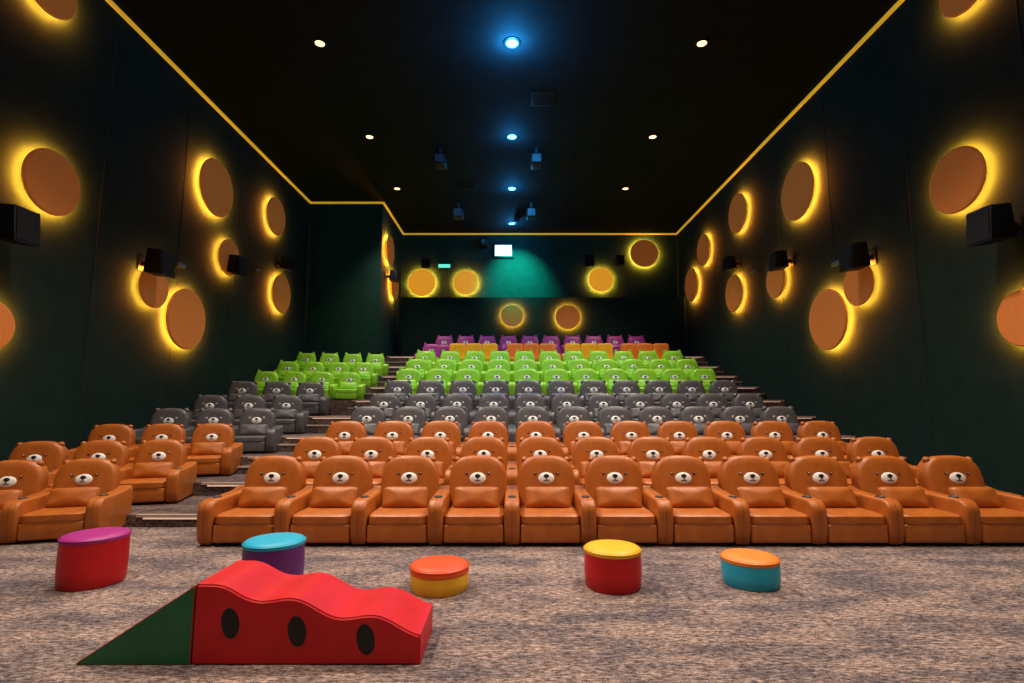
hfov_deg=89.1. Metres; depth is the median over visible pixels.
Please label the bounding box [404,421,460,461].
recliner
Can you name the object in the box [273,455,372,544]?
recliner
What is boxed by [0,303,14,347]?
wall lamp
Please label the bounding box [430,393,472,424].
recliner
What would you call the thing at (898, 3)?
trim
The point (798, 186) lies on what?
wall lamp
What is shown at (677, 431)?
recliner
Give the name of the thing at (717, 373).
step
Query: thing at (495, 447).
recliner
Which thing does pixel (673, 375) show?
recliner
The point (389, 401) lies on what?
recliner
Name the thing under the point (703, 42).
recessed light
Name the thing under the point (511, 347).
lounge sofa
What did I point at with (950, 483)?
recliner
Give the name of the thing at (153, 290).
lamp
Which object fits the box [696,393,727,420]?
recliner
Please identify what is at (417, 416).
recliner
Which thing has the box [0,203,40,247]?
wall speaker
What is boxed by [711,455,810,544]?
recliner
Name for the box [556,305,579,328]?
wall lamp
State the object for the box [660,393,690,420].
recliner
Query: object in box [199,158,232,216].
wall lamp
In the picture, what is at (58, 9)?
wall lamp
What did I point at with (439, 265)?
exit sign
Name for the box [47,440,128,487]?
recliner
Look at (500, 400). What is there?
recliner
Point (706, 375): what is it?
recliner
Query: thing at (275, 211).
wall lamp
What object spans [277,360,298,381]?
recliner
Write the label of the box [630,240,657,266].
wall lamp
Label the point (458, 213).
ceiling speaker
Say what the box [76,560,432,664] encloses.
ramp
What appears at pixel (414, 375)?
recliner
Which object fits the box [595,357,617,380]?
recliner
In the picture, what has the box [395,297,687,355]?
wall
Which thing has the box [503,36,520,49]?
recessed light
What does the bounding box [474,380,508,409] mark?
recliner
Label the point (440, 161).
ceiling speaker
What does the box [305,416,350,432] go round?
step
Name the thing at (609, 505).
recliner
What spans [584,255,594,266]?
wall speaker
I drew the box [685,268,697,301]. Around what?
wall lamp
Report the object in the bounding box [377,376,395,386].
step
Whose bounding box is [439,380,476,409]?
recliner
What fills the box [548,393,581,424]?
recliner
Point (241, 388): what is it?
recliner
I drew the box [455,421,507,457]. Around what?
recliner
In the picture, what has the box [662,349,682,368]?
recliner
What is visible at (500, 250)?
window
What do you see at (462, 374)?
recliner
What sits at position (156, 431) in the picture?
recliner
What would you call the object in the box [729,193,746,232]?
wall lamp
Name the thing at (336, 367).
recliner
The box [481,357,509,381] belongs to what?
recliner
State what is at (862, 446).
recliner
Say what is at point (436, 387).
recliner
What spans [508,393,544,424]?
recliner
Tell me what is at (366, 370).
recliner
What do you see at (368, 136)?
recessed light
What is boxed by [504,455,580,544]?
recliner
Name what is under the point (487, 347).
lounge sofa
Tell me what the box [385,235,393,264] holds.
lamp
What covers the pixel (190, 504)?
stairs
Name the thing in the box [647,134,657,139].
recessed light
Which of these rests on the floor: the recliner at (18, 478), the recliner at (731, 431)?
the recliner at (18, 478)
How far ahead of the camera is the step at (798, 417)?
13.03 m
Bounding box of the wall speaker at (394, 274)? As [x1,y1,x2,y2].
[385,269,398,282]
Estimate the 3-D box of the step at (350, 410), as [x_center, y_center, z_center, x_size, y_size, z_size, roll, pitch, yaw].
[-4.090,1.826,14.362,0.740,0.426,0.405,0,-7,0]
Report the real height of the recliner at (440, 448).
0.970 m
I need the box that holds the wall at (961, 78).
[677,0,1023,494]
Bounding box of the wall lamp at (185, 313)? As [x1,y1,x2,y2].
[166,289,204,349]
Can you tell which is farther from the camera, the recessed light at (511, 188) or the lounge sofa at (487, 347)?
the lounge sofa at (487, 347)
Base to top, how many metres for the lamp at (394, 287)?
1.200 m
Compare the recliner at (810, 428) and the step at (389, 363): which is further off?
the step at (389, 363)
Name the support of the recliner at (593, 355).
on the stairs at (190, 504)
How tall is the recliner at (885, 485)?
0.970 m
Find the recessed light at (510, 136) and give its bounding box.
[505,133,518,139]
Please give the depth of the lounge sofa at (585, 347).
20.32 m
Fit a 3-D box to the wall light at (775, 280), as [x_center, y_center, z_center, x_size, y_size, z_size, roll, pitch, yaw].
[7.543,-1.736,14.786,0.173,1.000,1.000,0,-7,0]
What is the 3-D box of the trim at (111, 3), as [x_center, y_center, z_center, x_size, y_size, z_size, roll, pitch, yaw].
[-7.865,-6.864,8.375,0.070,0.060,23.980,0,-7,0]
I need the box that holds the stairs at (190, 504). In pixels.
[122,356,906,526]
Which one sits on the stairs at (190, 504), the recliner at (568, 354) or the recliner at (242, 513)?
the recliner at (568, 354)
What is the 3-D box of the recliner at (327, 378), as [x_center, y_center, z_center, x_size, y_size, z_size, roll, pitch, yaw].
[-5.804,1.294,15.548,0.817,0.927,0.901,1,-7,-10]
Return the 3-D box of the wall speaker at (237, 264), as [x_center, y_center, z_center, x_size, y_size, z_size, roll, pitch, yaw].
[-7.610,-2.086,14.254,0.560,0.522,0.396,0,-7,0]
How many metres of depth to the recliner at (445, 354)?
18.84 m
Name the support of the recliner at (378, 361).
on the stairs at (190, 504)
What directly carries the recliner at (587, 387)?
on the stairs at (190, 504)
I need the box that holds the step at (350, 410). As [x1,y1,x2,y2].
[348,400,369,415]
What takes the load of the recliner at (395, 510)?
on the floor
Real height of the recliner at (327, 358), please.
0.927 m
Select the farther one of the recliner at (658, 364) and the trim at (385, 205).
the trim at (385, 205)
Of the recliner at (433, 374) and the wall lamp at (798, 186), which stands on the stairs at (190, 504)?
the recliner at (433, 374)
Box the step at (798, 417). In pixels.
[797,416,815,418]
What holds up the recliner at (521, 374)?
on the stairs at (190, 504)
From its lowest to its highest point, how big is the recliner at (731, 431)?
0.970 m
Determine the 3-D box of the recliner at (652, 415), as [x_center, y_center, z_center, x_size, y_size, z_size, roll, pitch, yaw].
[3.069,1.863,11.040,0.918,0.975,1.012,0,-7,0]
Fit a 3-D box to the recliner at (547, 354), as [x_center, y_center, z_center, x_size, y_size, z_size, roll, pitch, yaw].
[1.269,0.757,18.578,0.918,1.041,1.012,0,-7,0]
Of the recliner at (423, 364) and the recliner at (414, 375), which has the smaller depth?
the recliner at (414, 375)
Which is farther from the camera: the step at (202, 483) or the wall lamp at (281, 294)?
the wall lamp at (281, 294)
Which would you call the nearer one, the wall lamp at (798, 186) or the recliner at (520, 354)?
the wall lamp at (798, 186)
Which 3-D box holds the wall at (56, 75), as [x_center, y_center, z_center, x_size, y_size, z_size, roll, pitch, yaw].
[-8.000,-1.948,9.704,0.200,9.900,27.800,0,-7,0]
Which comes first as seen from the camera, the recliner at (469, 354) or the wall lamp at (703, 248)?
the recliner at (469, 354)
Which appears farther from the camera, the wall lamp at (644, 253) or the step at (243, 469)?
the wall lamp at (644, 253)
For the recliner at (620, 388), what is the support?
on the stairs at (190, 504)
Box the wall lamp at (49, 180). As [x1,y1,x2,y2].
[21,148,80,215]
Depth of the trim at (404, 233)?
24.02 m
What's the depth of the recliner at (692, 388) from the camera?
14.30 m
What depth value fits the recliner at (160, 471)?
8.13 m
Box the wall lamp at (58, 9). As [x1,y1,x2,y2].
[35,0,76,19]
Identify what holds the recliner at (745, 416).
on the stairs at (190, 504)
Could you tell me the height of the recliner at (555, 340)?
1.041 m
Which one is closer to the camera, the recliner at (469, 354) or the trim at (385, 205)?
the recliner at (469, 354)
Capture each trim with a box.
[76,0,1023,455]
[105,0,310,202]
[310,202,384,203]
[383,204,403,234]
[404,233,676,234]
[676,0,904,233]
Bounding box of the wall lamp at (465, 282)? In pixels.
[454,271,477,294]
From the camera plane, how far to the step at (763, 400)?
14.54 m
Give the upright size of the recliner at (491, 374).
1.041 m
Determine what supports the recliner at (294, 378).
on the stairs at (190, 504)
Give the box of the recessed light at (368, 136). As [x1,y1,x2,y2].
[364,134,374,139]
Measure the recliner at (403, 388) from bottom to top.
0.975 m
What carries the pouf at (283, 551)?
on the floor
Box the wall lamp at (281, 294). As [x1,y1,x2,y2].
[272,274,290,312]
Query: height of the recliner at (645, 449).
0.970 m
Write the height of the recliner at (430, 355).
1.041 m
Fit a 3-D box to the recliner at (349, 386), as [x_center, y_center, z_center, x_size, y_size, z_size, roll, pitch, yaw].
[-4.945,1.312,15.698,0.961,0.927,0.901,1,-7,-10]
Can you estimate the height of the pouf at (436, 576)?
0.231 m
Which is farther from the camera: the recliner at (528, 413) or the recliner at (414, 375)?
the recliner at (414, 375)
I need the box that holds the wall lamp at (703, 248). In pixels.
[697,234,709,265]
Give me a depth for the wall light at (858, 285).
11.19 m
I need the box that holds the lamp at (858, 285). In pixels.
[843,266,873,305]
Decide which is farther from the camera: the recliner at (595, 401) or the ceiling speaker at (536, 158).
the ceiling speaker at (536, 158)
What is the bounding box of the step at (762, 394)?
[737,387,764,399]
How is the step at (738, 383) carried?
on the stairs at (190, 504)
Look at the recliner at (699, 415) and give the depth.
11.30 m
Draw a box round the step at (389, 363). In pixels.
[385,356,413,365]
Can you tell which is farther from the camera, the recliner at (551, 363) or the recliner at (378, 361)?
the recliner at (378, 361)
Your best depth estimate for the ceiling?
13.10 m
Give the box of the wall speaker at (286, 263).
[275,256,293,271]
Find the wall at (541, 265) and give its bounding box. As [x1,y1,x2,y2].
[401,235,678,296]
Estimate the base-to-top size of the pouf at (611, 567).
0.360 m
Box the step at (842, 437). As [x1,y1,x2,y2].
[841,436,854,443]
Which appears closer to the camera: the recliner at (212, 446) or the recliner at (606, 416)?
the recliner at (212, 446)
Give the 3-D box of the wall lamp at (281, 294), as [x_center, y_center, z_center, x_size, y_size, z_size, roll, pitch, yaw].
[-7.814,-1.607,17.520,0.173,1.300,1.300,0,-7,0]
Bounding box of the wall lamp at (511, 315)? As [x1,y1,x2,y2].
[501,305,522,325]
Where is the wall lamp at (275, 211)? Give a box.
[267,197,284,235]
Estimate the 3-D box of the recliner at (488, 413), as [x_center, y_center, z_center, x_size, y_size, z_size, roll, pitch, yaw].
[-0.531,1.863,11.040,0.918,0.975,1.012,0,-7,0]
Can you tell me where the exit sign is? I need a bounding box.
[438,264,450,267]
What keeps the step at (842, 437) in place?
on the stairs at (190, 504)
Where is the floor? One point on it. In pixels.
(839, 612)
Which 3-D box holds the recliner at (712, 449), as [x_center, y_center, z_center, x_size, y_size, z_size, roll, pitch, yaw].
[3.069,1.988,8.064,0.918,0.970,1.012,0,-7,0]
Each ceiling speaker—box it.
[434,147,446,169]
[453,202,463,219]
[526,202,535,219]
[531,147,541,169]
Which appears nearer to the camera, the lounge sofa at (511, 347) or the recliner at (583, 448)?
the recliner at (583, 448)
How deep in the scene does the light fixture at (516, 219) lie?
21.91 m
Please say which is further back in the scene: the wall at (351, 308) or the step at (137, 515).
the wall at (351, 308)
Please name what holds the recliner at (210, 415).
on the stairs at (190, 504)
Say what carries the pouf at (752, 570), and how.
on the floor
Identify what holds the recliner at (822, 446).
on the stairs at (190, 504)
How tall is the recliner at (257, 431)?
0.936 m
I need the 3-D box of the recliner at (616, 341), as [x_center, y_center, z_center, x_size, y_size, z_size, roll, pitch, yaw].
[4.269,0.187,21.608,0.918,1.041,1.012,0,-7,0]
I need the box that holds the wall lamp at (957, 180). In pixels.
[929,146,986,213]
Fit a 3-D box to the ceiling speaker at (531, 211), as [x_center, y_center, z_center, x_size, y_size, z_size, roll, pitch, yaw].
[0.750,-5.110,20.413,0.360,0.649,0.752,0,-7,0]
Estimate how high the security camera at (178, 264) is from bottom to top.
0.100 m
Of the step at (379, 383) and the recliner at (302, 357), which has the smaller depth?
the step at (379, 383)
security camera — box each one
[175,262,185,268]
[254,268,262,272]
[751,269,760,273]
[831,260,838,266]
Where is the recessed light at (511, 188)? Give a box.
[507,186,516,190]
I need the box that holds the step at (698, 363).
[683,356,707,365]
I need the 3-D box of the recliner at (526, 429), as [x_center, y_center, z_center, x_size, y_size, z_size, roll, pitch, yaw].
[0.369,1.956,9.548,0.918,0.970,1.012,0,-7,0]
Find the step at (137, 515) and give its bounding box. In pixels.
[136,514,196,518]
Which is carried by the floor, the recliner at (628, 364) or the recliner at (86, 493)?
the recliner at (86, 493)
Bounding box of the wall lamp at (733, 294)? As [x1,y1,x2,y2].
[725,275,741,311]
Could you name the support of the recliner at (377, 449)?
on the stairs at (190, 504)
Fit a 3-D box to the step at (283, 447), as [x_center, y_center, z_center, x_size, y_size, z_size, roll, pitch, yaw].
[-4.410,2.232,11.352,1.380,0.316,0.405,0,-7,0]
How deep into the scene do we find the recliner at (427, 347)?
20.35 m
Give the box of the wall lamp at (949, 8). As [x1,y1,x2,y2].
[939,0,976,17]
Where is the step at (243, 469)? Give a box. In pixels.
[237,457,259,473]
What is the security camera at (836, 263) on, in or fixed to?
attached to the wall at (961, 78)
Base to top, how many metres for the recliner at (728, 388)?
0.975 m
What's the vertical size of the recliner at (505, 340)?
1.041 m
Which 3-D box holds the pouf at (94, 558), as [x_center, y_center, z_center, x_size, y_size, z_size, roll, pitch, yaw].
[-3.924,2.022,4.880,0.550,0.457,0.550,0,-7,0]
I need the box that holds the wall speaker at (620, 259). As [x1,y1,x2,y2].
[616,255,624,265]
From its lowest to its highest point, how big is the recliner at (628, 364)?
1.041 m
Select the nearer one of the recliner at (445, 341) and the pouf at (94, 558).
the pouf at (94, 558)
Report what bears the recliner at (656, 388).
on the stairs at (190, 504)
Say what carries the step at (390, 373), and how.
on the stairs at (190, 504)
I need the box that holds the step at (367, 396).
[364,387,384,399]
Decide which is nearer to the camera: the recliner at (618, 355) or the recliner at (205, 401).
the recliner at (205, 401)
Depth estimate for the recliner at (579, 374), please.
15.81 m
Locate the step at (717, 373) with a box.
[698,366,723,375]
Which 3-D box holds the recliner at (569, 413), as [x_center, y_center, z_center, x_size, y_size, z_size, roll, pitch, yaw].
[1.269,1.863,11.040,0.918,0.975,1.012,0,-7,0]
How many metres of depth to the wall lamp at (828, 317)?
12.25 m
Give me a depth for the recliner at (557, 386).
14.29 m
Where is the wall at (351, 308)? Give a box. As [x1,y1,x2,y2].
[303,204,402,362]
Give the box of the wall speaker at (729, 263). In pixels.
[722,256,740,271]
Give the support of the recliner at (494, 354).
on the stairs at (190, 504)
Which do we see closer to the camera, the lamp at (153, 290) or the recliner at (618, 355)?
the lamp at (153, 290)
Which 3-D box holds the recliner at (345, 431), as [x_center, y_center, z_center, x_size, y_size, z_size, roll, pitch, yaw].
[-3.231,1.956,9.548,0.918,0.970,1.012,0,-7,0]
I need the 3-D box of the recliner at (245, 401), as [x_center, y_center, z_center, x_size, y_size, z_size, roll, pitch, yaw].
[-6.465,1.742,12.459,0.881,0.936,0.972,2,-7,-13]
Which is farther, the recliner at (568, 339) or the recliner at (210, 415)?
the recliner at (568, 339)
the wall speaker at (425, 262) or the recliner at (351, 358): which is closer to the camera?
the recliner at (351, 358)
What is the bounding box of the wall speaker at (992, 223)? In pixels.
[966,203,1023,247]
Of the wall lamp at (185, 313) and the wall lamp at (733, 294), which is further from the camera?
the wall lamp at (733, 294)
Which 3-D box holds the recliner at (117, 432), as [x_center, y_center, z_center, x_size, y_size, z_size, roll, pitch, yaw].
[-7.362,1.942,9.232,0.872,0.922,0.962,2,-7,-15]
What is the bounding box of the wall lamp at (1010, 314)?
[997,289,1023,346]
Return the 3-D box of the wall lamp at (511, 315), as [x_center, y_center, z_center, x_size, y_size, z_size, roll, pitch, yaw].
[0.000,-1.125,22.663,0.960,0.960,0.173,0,-7,0]
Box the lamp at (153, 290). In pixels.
[138,271,168,307]
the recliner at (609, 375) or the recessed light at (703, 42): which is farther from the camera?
the recliner at (609, 375)
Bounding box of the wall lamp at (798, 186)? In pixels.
[781,162,813,220]
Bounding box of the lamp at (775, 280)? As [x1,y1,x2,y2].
[766,269,784,297]
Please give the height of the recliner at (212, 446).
0.922 m
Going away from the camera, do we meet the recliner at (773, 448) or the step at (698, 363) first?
the recliner at (773, 448)
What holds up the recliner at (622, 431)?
on the stairs at (190, 504)
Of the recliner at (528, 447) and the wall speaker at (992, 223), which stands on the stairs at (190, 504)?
the recliner at (528, 447)
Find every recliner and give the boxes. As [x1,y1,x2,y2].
[0,458,132,542]
[0,460,48,543]
[8,441,68,470]
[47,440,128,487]
[67,424,135,460]
[120,439,196,503]
[128,424,185,462]
[134,408,190,443]
[184,423,242,475]
[185,408,233,442]
[189,395,227,425]
[196,455,305,544]
[227,381,257,408]
[232,395,265,425]
[232,408,282,452]
[254,370,278,394]
[258,381,291,408]
[271,395,308,433]
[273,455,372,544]
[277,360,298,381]
[282,370,306,394]
[293,437,341,484]
[294,381,329,415]
[296,352,315,371]
[303,360,324,381]
[311,370,333,395]
[320,352,339,371]
[326,421,366,454]
[328,361,348,383]
[329,371,365,399]
[343,352,361,371]
[349,437,396,485]
[350,406,385,436]
[350,455,439,544]
[353,361,377,386]
[366,353,388,375]
[369,393,400,420]
[371,380,411,406]
[373,421,413,456]
[385,367,421,394]
[392,393,436,421]
[392,406,426,438]
[396,357,428,380]
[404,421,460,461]
[405,380,444,405]
[405,437,451,485]
[406,349,435,367]
[414,343,441,358]
[416,366,450,393]
[419,406,467,441]
[424,357,455,380]
[427,455,506,544]
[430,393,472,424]
[432,349,460,370]
[435,335,453,350]
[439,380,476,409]
[444,437,507,484]
[447,367,479,394]
[453,357,482,381]
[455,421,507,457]
[457,335,474,344]
[458,349,484,370]
[463,406,508,441]
[469,393,508,424]
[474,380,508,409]
[478,335,495,344]
[478,366,509,394]
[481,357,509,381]
[484,349,509,370]
[498,335,516,350]
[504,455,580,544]
[506,437,562,484]
[507,421,555,460]
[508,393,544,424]
[508,406,549,441]
[509,349,534,370]
[509,357,536,381]
[509,366,538,394]
[509,380,541,409]
[521,335,538,344]
[535,349,558,370]
[537,357,563,381]
[540,367,568,394]
[542,335,560,353]
[544,380,574,409]
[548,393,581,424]
[552,406,590,441]
[559,421,602,461]
[560,335,580,353]
[562,349,583,370]
[567,357,590,380]
[569,437,618,485]
[573,366,597,393]
[573,455,656,544]
[579,380,606,406]
[585,335,602,344]
[587,393,617,421]
[588,349,608,367]
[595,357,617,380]
[597,406,631,438]
[602,367,627,394]
[606,335,623,354]
[610,421,650,456]
[612,380,639,406]
[613,349,633,368]
[621,357,644,379]
[623,393,654,420]
[627,335,644,344]
[627,437,674,485]
[632,366,656,393]
[637,350,658,368]
[638,406,673,436]
[643,455,733,544]
[644,380,672,405]
[648,357,671,379]
[657,421,697,454]
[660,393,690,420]
[661,367,686,393]
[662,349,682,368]
[675,357,698,379]
[676,380,704,405]
[679,406,714,436]
[682,437,730,484]
[690,366,716,393]
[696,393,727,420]
[704,421,745,456]
[709,380,737,406]
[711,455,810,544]
[719,406,756,437]
[732,393,763,421]
[737,437,787,484]
[750,421,794,457]
[760,406,799,441]
[780,455,887,544]
[792,437,851,484]
[797,421,847,460]
[845,437,918,484]
[848,455,965,544]
[917,455,1023,544]
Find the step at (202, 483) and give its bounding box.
[201,482,244,485]
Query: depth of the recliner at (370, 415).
11.30 m
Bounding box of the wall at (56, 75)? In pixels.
[0,0,309,460]
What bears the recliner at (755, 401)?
on the stairs at (190, 504)
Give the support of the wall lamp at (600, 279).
attached to the wall at (541, 265)
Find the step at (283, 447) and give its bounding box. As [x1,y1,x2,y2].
[275,436,325,451]
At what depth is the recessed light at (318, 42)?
11.35 m
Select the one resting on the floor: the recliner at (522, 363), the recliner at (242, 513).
the recliner at (242, 513)
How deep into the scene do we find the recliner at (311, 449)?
8.33 m
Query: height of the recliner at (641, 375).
1.041 m
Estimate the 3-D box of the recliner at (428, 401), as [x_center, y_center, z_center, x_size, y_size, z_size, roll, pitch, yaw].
[-2.331,1.731,12.537,0.918,0.975,1.012,0,-7,0]
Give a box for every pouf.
[55,527,131,591]
[242,532,305,574]
[409,555,468,597]
[583,539,641,594]
[720,548,780,591]
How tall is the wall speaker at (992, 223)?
0.570 m
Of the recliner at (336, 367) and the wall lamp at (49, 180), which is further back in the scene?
the recliner at (336, 367)
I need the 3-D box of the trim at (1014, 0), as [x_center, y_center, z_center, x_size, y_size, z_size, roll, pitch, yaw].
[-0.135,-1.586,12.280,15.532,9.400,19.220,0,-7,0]
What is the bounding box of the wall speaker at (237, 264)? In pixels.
[221,254,246,275]
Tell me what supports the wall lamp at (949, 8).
attached to the wall at (961, 78)
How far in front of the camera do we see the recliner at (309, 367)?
17.15 m
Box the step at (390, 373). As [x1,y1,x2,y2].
[388,366,405,375]
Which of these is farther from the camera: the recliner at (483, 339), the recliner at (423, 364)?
the recliner at (483, 339)
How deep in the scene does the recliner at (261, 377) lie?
15.51 m
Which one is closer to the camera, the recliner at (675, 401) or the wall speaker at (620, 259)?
the recliner at (675, 401)
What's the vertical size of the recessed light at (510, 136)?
0.030 m
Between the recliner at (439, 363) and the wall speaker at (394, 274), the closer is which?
the recliner at (439, 363)
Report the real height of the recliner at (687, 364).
1.041 m
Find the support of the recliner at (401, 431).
on the stairs at (190, 504)
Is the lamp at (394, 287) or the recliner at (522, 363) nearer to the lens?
the recliner at (522, 363)
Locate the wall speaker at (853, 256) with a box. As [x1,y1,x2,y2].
[839,241,876,272]
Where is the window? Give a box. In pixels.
[493,243,513,257]
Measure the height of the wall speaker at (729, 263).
0.475 m
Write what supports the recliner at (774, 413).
on the stairs at (190, 504)
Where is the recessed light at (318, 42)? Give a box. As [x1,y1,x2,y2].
[313,38,326,47]
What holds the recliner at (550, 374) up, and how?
on the stairs at (190, 504)
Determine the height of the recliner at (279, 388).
0.936 m
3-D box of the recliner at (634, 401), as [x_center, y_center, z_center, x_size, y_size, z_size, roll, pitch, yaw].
[3.069,1.731,12.537,0.918,0.975,1.012,0,-7,0]
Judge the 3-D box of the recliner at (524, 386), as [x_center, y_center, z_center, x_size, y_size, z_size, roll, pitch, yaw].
[0.369,1.511,14.044,0.918,0.975,1.012,0,-7,0]
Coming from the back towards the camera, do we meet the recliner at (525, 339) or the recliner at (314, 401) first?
the recliner at (525, 339)
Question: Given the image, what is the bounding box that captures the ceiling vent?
[531,92,554,105]
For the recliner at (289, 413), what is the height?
0.936 m
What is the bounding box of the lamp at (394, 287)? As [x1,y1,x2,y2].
[390,281,398,299]
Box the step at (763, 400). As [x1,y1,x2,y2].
[763,400,783,401]
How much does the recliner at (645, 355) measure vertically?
1.041 m
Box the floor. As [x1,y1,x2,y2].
[0,527,1023,682]
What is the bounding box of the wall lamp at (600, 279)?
[589,268,612,291]
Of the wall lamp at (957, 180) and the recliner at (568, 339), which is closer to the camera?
the wall lamp at (957, 180)
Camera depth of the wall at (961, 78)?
10.24 m
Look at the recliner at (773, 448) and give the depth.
8.33 m
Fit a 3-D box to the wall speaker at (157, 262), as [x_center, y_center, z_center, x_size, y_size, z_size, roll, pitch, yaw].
[-7.588,-1.666,11.080,0.603,0.570,0.432,0,-7,0]
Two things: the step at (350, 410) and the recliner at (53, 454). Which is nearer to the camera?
the recliner at (53, 454)
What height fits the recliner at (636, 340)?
1.041 m
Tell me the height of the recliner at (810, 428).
0.970 m
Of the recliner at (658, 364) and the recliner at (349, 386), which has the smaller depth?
the recliner at (349, 386)
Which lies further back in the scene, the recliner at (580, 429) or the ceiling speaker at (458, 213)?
the ceiling speaker at (458, 213)
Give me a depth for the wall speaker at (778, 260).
13.99 m
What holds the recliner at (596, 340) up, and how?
on the stairs at (190, 504)
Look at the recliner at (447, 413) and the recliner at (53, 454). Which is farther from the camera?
the recliner at (447, 413)
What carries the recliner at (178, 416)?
on the stairs at (190, 504)
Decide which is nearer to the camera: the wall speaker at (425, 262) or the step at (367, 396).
the step at (367, 396)
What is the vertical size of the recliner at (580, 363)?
1.041 m
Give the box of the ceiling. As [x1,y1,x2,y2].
[112,0,897,232]
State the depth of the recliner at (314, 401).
14.13 m
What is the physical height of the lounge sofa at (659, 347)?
0.990 m
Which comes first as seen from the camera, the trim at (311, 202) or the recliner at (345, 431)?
the recliner at (345, 431)
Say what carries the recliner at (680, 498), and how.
on the floor
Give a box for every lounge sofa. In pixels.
[449,343,497,361]
[507,343,560,361]
[561,343,612,361]
[620,343,668,358]
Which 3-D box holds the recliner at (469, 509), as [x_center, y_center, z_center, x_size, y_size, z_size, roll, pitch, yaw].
[-0.531,1.970,6.585,0.918,0.970,1.012,0,-7,0]
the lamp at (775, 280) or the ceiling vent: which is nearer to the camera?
the ceiling vent
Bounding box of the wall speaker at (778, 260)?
[768,250,793,271]
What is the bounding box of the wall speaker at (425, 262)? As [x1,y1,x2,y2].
[421,258,429,268]
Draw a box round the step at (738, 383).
[716,376,741,386]
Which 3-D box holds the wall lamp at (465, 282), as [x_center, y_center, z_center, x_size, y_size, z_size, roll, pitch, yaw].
[-2.100,-2.671,23.706,1.120,1.120,0.173,0,-7,0]
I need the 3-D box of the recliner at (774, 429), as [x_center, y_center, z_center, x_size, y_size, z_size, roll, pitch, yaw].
[4.869,1.956,9.548,0.918,0.970,1.012,0,-7,0]
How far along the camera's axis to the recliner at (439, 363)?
17.33 m
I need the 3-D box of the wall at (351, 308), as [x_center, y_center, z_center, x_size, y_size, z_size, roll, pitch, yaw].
[-6.475,-2.013,21.825,2.850,6.460,3.750,0,-7,0]
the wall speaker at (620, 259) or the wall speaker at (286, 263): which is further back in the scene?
the wall speaker at (620, 259)
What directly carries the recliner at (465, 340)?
on the stairs at (190, 504)
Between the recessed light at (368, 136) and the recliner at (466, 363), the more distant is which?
the recliner at (466, 363)
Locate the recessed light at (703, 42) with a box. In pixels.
[695,38,708,47]
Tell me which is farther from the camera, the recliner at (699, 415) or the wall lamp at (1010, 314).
the recliner at (699, 415)
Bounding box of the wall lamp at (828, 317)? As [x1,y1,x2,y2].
[809,289,847,349]
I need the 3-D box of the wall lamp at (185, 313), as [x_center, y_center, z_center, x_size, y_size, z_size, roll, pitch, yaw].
[-7.814,-0.534,12.404,0.173,1.450,1.450,0,-7,0]
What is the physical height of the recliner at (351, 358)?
0.927 m
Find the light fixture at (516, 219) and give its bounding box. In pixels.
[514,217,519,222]
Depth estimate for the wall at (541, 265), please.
23.89 m
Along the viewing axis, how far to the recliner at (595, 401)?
12.80 m
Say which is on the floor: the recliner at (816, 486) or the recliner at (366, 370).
the recliner at (816, 486)

